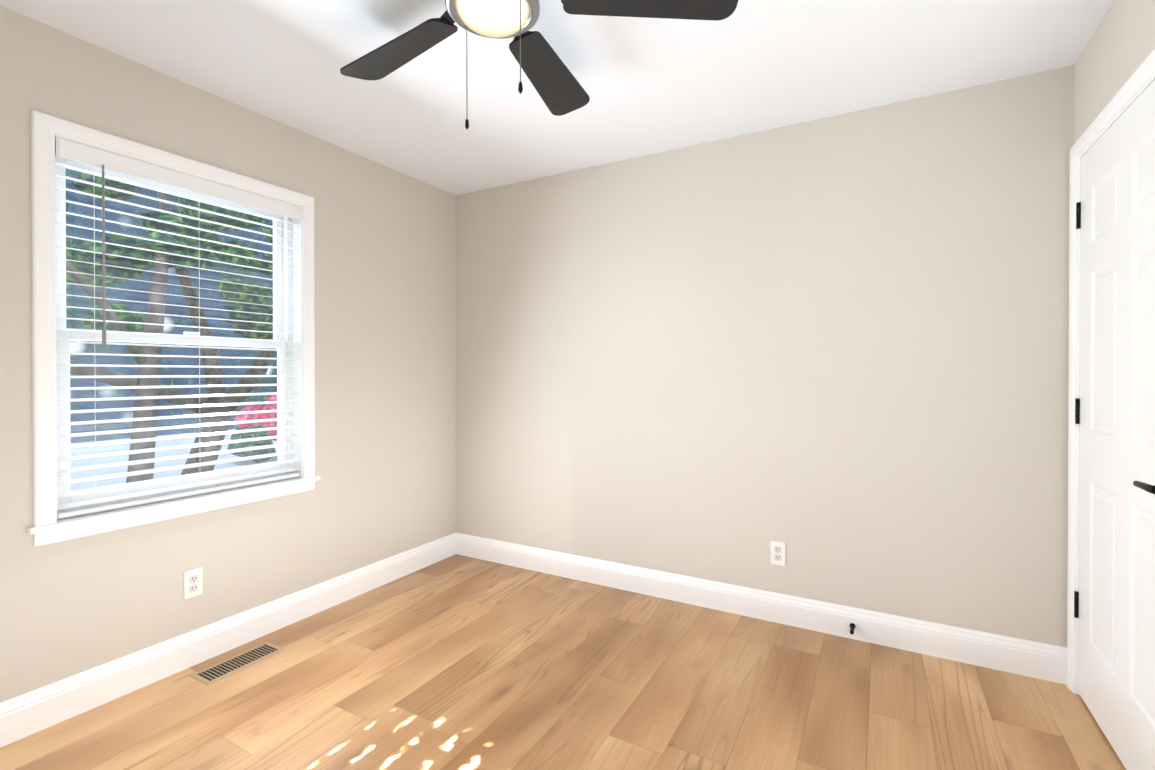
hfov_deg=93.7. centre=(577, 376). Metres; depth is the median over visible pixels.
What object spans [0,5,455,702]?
wall
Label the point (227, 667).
floor vent
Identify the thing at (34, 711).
baseboard
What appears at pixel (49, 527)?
window
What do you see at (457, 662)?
floor
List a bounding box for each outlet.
[184,567,202,599]
[770,541,784,565]
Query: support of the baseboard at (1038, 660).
attached to the wall at (831, 353)
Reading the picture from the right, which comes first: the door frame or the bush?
the door frame
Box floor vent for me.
[190,642,284,685]
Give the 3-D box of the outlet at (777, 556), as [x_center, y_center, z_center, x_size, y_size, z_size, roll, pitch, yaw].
[0.989,0.874,2.673,0.070,0.115,0.008,0,0,29]
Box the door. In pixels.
[1074,80,1154,769]
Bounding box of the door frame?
[1067,49,1154,694]
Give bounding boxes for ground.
[71,429,276,490]
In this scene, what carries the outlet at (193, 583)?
attached to the wall at (384, 277)
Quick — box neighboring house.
[65,168,276,442]
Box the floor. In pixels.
[0,554,1125,769]
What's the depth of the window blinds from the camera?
2.21 m
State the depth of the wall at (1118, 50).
1.78 m
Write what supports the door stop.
attached to the wall at (831, 353)
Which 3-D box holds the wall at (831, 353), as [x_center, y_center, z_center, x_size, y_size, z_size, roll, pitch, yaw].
[0.596,-0.008,2.979,3.190,2.440,0.150,0,0,29]
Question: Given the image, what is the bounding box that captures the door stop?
[849,623,855,633]
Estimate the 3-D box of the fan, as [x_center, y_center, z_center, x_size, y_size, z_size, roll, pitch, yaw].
[-0.253,-0.968,1.552,1.317,0.505,1.328,0,0,29]
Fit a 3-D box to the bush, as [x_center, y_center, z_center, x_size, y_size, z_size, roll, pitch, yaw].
[-6.752,1.099,11.719,1.172,1.565,1.364,0,0,29]
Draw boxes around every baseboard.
[0,533,455,747]
[456,533,1066,684]
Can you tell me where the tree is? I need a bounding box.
[66,173,276,482]
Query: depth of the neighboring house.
16.45 m
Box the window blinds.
[55,137,300,518]
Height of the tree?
6.026 m
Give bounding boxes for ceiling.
[0,0,1114,195]
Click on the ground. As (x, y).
(164, 443)
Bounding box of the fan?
[340,0,738,129]
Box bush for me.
[227,395,276,461]
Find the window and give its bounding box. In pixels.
[27,110,319,546]
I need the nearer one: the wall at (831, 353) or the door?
the door
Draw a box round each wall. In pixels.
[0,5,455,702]
[455,65,1073,647]
[1074,0,1154,143]
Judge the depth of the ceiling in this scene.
2.13 m

